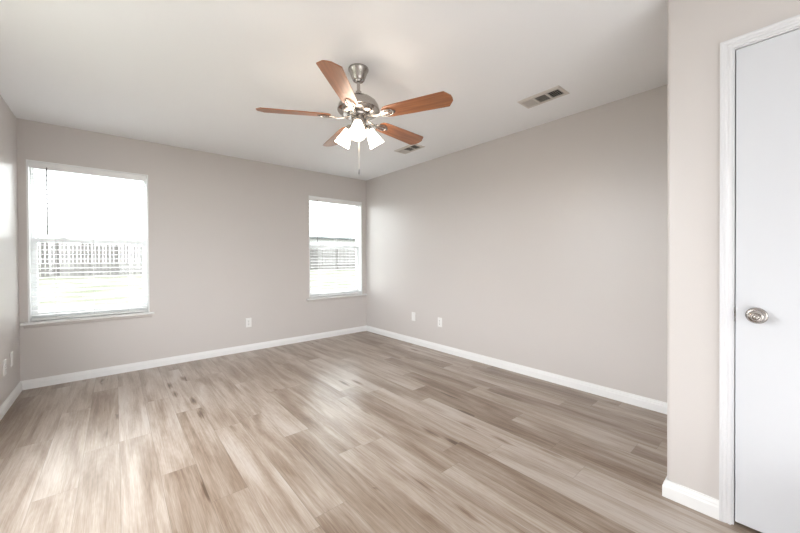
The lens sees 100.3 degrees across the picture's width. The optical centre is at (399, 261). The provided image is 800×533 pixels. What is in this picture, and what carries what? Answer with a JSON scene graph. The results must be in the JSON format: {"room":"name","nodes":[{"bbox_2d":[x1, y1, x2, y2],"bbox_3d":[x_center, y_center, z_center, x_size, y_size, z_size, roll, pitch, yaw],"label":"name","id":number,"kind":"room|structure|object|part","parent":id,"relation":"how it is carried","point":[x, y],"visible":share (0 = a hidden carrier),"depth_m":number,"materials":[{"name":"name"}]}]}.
{"room":"empty bedroom","nodes":[
{"label":"empty bedroom","id":0,"kind":"room"},
{"bbox_2d":[0,95,19,405],"bbox_3d":[-0.911,0.021,-0.056,0.140,2.590,7.896,-1,1,-40],"label":"wall","id":1,"kind":"structure","parent":0,"point":[9,271],"depth_m":2.72,"materials":[{"name":"grey paint"}]},
{"bbox_2d":[3,359,6,375],"bbox_3d":[-3.057,0.819,2.587,0.008,0.116,0.070,-1,1,-40],"label":"wall outlet","id":2,"kind":"object","parent":1,"relation":"attached to","point":[4,361],"visible":1,"depth_m":2.57,"materials":[{"name":"white plastic"}]},
{"bbox_2d":[0,381,21,420],"bbox_3d":[-0.846,1.123,0.003,0.014,0.083,7.896,-1,1,-40],"label":"baseboard","id":3,"kind":"structure","parent":1,"relation":"attached to","point":[14,394],"depth_m":2.67,"materials":[{"name":"white paint"}]},
{"bbox_2d":[10,351,12,366],"bbox_3d":[-3.204,0.802,2.758,0.007,0.116,0.070,-1,1,-40],"label":"blank wall plate","id":4,"kind":"object","parent":1,"relation":"attached to","point":[11,353],"visible":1,"depth_m":2.74,"materials":[{"name":"white plastic"}]},
{"bbox_2d":[16,118,366,380],"bbox_3d":[-2.030,-0.008,4.270,4.052,2.590,0.140,-1,1,-40],"label":"wall","id":5,"kind":"structure","parent":0,"point":[229,236],"depth_m":3.92,"materials":[{"name":"grey paint"}]},
{"bbox_2d":[20,159,153,328],"bbox_3d":[-3.079,-0.166,3.352,0.969,1.531,0.176,-1,1,-40],"label":"window","id":6,"kind":"structure","parent":5,"relation":"in","point":[32,260],"depth_m":3.24,"materials":[{"name":"white plastic"}]},
{"bbox_3d":[-3.075,0.556,3.357,0.969,0.022,0.176,-1,1,-40],"label":"sill","id":7,"kind":"part","parent":6,"relation":"part of","materials":[{"name":"white paint"}]},
{"bbox_2d":[28,161,146,320],"bbox_3d":[-3.063,-0.190,3.336,0.854,1.458,0.086,-1,1,-40],"label":"window blind","id":8,"kind":"object","parent":6,"relation":"attached to","point":[38,165],"visible":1,"depth_m":3.29,"materials":[{"name":"white plastic"}]},
{"bbox_3d":[-3.256,-0.170,3.156,0.002,1.395,0.002,-1,1,-40],"label":"ladder cord","id":9,"kind":"part","parent":8,"relation":"part of","materials":[{"name":"white fabric"}]},
{"bbox_3d":[-3.292,-0.170,3.197,0.002,1.395,0.002,0,0,20],"label":"ladder cord","id":10,"kind":"part","parent":8,"relation":"part of","materials":[{"name":"white fabric"}]},
{"bbox_3d":[-3.069,0.530,3.353,0.850,0.018,0.052,-1,1,-40],"label":"rail","id":11,"kind":"part","parent":8,"relation":"part of","materials":[{"name":"white plastic"}]},
{"bbox_3d":[-3.055,-0.172,3.327,0.002,1.395,0.002,-1,1,-40],"label":"ladder cord","id":12,"kind":"part","parent":8,"relation":"part of","materials":[{"name":"white fabric"}]},
{"bbox_3d":[-3.122,-0.554,3.400,0.836,0.708,0.020,-1,1,-40],"label":"sash","id":13,"kind":"part","parent":6,"relation":"part of","materials":[{"name":"clear glass"}]},
{"bbox_3d":[-3.103,0.152,3.388,0.836,0.763,0.024,-1,1,-40],"label":"sash","id":14,"kind":"part","parent":6,"relation":"part of","materials":[{"name":"glass"}]},
{"bbox_2d":[21,325,366,389],"bbox_3d":[-1.974,1.096,4.221,3.772,0.083,0.014,-1,1,-40],"label":"baseboard","id":15,"kind":"structure","parent":5,"relation":"attached to","point":[94,373],"depth_m":3.72,"materials":[{"name":"white paint"}]},
{"bbox_2d":[246,318,251,326],"bbox_3d":[-1.931,0.775,4.260,0.070,0.116,0.008,-1,1,-40],"label":"wall outlet","id":16,"kind":"object","parent":5,"relation":"attached to","point":[248,320],"visible":1,"depth_m":4.26,"materials":[{"name":"white plastic"}]},
{"bbox_2d":[306,195,366,301],"bbox_3d":[-0.983,-0.192,5.139,1.028,1.531,0.176,-1,1,-40],"label":"window","id":17,"kind":"structure","parent":5,"relation":"in","point":[358,224],"depth_m":5.31,"materials":[{"name":"white plastic"}]},
{"bbox_3d":[-1.039,-0.579,5.177,0.862,0.708,0.020,-1,1,-40],"label":"sash","id":18,"kind":"part","parent":17,"relation":"part of","materials":[{"name":"glass"}]},
{"bbox_3d":[-1.019,0.126,5.164,0.862,0.763,0.024,-1,1,-40],"label":"sash","id":19,"kind":"part","parent":17,"relation":"part of","materials":[{"name":"glass"}]},
{"bbox_2d":[309,197,360,297],"bbox_3d":[-0.979,-0.215,5.113,0.880,1.458,0.086,-1,1,-40],"label":"window blind","id":20,"kind":"object","parent":17,"relation":"attached to","point":[310,198],"visible":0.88,"depth_m":5.08,"materials":[{"name":"white plastic"}]},
{"bbox_3d":[-0.986,0.505,5.130,0.876,0.018,0.052,-1,1,-40],"label":"rail","id":21,"kind":"part","parent":20,"relation":"part of","materials":[{"name":"white plastic"}]},
{"bbox_3d":[-0.979,0.531,5.145,1.028,0.022,0.176,-1,1,-40],"label":"sill","id":22,"kind":"part","parent":17,"relation":"part of","materials":[{"name":"white paint"}]},
{"bbox_3d":[-1.031,-0.213,5.173,0.886,1.465,0.062,-1,1,-40],"label":"frame","id":23,"kind":"part","parent":17,"relation":"part of","materials":[{"name":"white plastic"}]},
{"bbox_2d":[0,0,667,180],"bbox_3d":[0.570,-1.352,1.202,4.052,0.120,8.177,-1,1,-40],"label":"ceiling","id":24,"kind":"structure","parent":0,"point":[189,74],"depth_m":2.20,"materials":[{"name":"white paint"}]},
{"bbox_2d":[256,60,452,174],"bbox_3d":[-0.266,-0.942,2.286,1.218,0.708,1.231,-1,1,-40],"label":"ceiling fan","id":25,"kind":"object","parent":24,"relation":"hanging from","point":[358,107],"visible":1,"depth_m":2.15,"materials":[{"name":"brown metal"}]},
{"bbox_3d":[-0.686,-0.968,2.166,0.463,0.036,0.133,0,0,-11],"label":"blade","id":26,"kind":"part","parent":25,"relation":"part of","materials":[{"name":"brown wood"}]},
{"bbox_3d":[-0.482,-0.973,2.611,0.133,0.036,0.463,-1,1,-29],"label":"blade","id":27,"kind":"part","parent":25,"relation":"part of","materials":[{"name":"brown wood"}]},
{"bbox_3d":[-0.326,-0.967,1.834,0.133,0.036,0.463,0,0,7],"label":"blade","id":28,"kind":"part","parent":25,"relation":"part of","materials":[{"name":"brown wood"}]},
{"bbox_3d":[-0.392,-0.849,2.300,0.106,0.143,0.129,-1,1,-40],"label":"lamp shade","id":29,"kind":"part","parent":25,"relation":"part of","materials":[{"name":"white glass"}]},
{"bbox_3d":[-0.273,-0.849,2.121,0.114,0.143,0.123,-1,1,-40],"label":"lamp shade","id":30,"kind":"part","parent":25,"relation":"part of","materials":[{"name":"white glass"}]},
{"bbox_2d":[354,118,361,132],"bbox_3d":[-0.274,-0.882,2.163,0.081,0.108,0.095,-1,1,-40],"label":"bulb","id":31,"kind":"object","parent":25,"relation":"attached to","point":[357,121],"depth_m":2.13,"materials":[{"name":"white glass"}]},
{"bbox_2d":[365,125,371,131],"bbox_3d":[-0.207,-0.883,2.292,0.108,0.108,0.056,-1,1,-40],"label":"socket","id":32,"kind":"object","parent":25,"relation":"attached to","point":[368,128],"depth_m":2.27,"materials":[{"name":"white"}]},
{"bbox_3d":[-0.174,-0.851,2.313,0.131,0.143,0.108,-1,1,-40],"label":"lamp shade","id":33,"kind":"part","parent":25,"relation":"part of","materials":[{"name":"white glass"}]},
{"bbox_3d":[0.004,-0.975,2.554,0.133,0.036,0.463,0,1,43],"label":"blade","id":34,"kind":"part","parent":25,"relation":"part of","materials":[{"name":"brown wood"}]},
{"bbox_3d":[0.101,-0.972,2.074,0.463,0.036,0.133,0,1,25],"label":"blade","id":35,"kind":"part","parent":25,"relation":"part of","materials":[{"name":"brown wood"}]},
{"bbox_2d":[394,144,424,153],"bbox_3d":[0.106,-1.306,3.871,0.184,0.009,0.340,-1,1,-40],"label":"ceiling vent","id":36,"kind":"object","parent":24,"relation":"in","point":[409,148],"visible":1,"depth_m":3.86,"materials":[{"name":"white metal"}]},
{"bbox_2d":[517,85,569,108],"bbox_3d":[1.134,-1.302,2.658,0.184,0.009,0.340,-1,1,-40],"label":"ceiling vent","id":37,"kind":"object","parent":24,"relation":"in","point":[558,91],"visible":1,"depth_m":2.64,"materials":[{"name":"white metal"}]},
{"bbox_2d":[0,331,761,532],"bbox_3d":[0.551,1.228,1.261,3.972,0.160,7.996,-1,1,-40],"label":"floor","id":38,"kind":"structure","parent":0,"point":[364,431],"depth_m":2.02,"materials":[{"name":"brown wood"}]},
{"bbox_2d":[366,84,667,402],"bbox_3d":[2.065,-0.015,2.482,0.140,2.590,7.896,-1,1,-40],"label":"wall","id":39,"kind":"structure","parent":0,"point":[543,247],"depth_m":3.17,"materials":[{"name":"grey paint"}]},
{"bbox_2d":[438,317,441,326],"bbox_3d":[0.502,0.762,4.213,0.008,0.116,0.070,-1,1,-40],"label":"wall outlet","id":40,"kind":"object","parent":39,"relation":"attached to","point":[439,319],"visible":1,"depth_m":4.21,"materials":[{"name":"white plastic"}]},
{"bbox_2d":[366,326,666,413],"bbox_3d":[0.782,1.084,3.884,0.014,0.083,4.103,-1,1,-40],"label":"baseboard","id":41,"kind":"structure","parent":39,"relation":"attached to","point":[640,401],"depth_m":3.19,"materials":[{"name":"white paint"}]},
{"bbox_2d":[667,0,799,499],"bbox_3d":[2.932,-0.080,0.524,1.080,2.440,3.793,-1,1,-40],"label":"wall","id":42,"kind":"structure","parent":0,"point":[697,29],"depth_m":1.53,"materials":[{"name":"grey paint"}]},
{"bbox_2d":[662,479,718,519],"bbox_3d":[1.348,1.099,1.555,0.014,0.083,0.202,-1,1,-40],"label":"baseboard","id":43,"kind":"structure","parent":42,"relation":"attached to","point":[700,502],"depth_m":1.55,"materials":[{"name":"white paint"}]},
{"bbox_2d":[719,14,799,524],"bbox_3d":[1.733,0.094,1.177,0.130,2.096,0.868,-1,1,-40],"label":"trim","id":44,"kind":"structure","parent":42,"relation":"attached to","point":[728,48],"depth_m":1.45,"materials":[{"name":"white paint"}]},
{"bbox_2d":[735,29,799,532],"bbox_3d":[1.687,0.110,1.137,0.099,2.034,0.775,-1,1,-40],"label":"door","id":45,"kind":"structure","parent":42,"relation":"in","point":[767,312],"depth_m":1.37,"materials":[{"name":"white paint"}]},
{"bbox_3d":[1.464,0.225,1.373,0.064,0.067,0.067,-1,1,-40],"label":"handle","id":46,"kind":"part","parent":45,"relation":"part of","materials":[{"name":"silver metal"}]},
{"label":"outside","id":47,"kind":"structure","parent":0,"visible":0},
{"bbox_2d":[38,263,355,311],"bbox_3d":[-10.732,0.663,43.420,200.000,0.780,160.000,-1,1,-40],"label":"ground","id":48,"kind":"structure","parent":47,"point":[346,273],"depth_m":13.10,"materials":[{"name":"white"}]},
{"bbox_2d":[38,243,355,276],"bbox_3d":[-9.137,-0.174,25.806,48.876,1.958,0.150,-1,1,-40],"label":"wooden fence","id":49,"kind":"object","parent":48,"relation":"on","point":[341,260],"visible":0.18,"depth_m":19.16,"materials":[{"name":"white wood"}]},
{"bbox_3d":[-19.362,0.503,17.134,2.440,0.090,0.039,-1,1,-40],"label":"rail","id":50,"kind":"part","parent":49,"relation":"part of","materials":[{"name":"grey wood"}]},
{"bbox_3d":[-19.369,-0.099,17.166,2.495,1.854,0.020,-1,1,-40],"label":"picket panel","id":51,"kind":"part","parent":49,"relation":"part of","materials":[{"name":"white wood"}]},
{"bbox_3d":[-18.395,-0.023,17.872,0.090,1.880,0.089,-1,1,-40],"label":"post","id":52,"kind":"part","parent":49,"relation":"part of","materials":[{"name":"grey wood"}]},
{"bbox_3d":[-17.513,-0.119,18.749,2.482,1.850,0.020,-1,1,-40],"label":"picket panel","id":53,"kind":"part","parent":49,"relation":"part of","materials":[{"name":"white wood"}]},
{"bbox_3d":[-17.506,0.481,18.717,2.440,0.090,0.039,-1,1,-40],"label":"rail","id":54,"kind":"part","parent":49,"relation":"part of","materials":[{"name":"grey wood"}]},
{"bbox_3d":[-16.538,-0.045,19.455,0.090,1.880,0.089,-1,1,-40],"label":"post","id":55,"kind":"part","parent":49,"relation":"part of","materials":[{"name":"grey wood"}]},
{"bbox_3d":[-15.649,0.458,20.300,2.440,0.090,0.039,-1,1,-40],"label":"rail","id":56,"kind":"part","parent":49,"relation":"part of","materials":[{"name":"white wood"}]},
{"bbox_3d":[-15.656,-0.144,20.332,2.483,1.855,0.020,-1,1,-40],"label":"picket panel","id":57,"kind":"part","parent":49,"relation":"part of","materials":[{"name":"white wood"}]},
{"bbox_3d":[-6.347,-0.250,28.271,2.552,1.840,0.020,-1,1,-40],"label":"picket panel","id":58,"kind":"part","parent":49,"relation":"part of","materials":[{"name":"white wood"}]},
{"bbox_3d":[-4.496,-0.281,29.849,2.548,1.858,0.020,-1,1,-40],"label":"picket panel","id":59,"kind":"part","parent":49,"relation":"part of","materials":[{"name":"white wood"}]},
{"bbox_2d":[310,236,355,264],"bbox_3d":[-15.935,-1.622,49.489,19.600,4.450,11.200,-1,1,-40],"label":"house","id":60,"kind":"structure","parent":48,"relation":"on","point":[321,240],"depth_m":48.20,"materials":[{"name":"white"}]}
]}

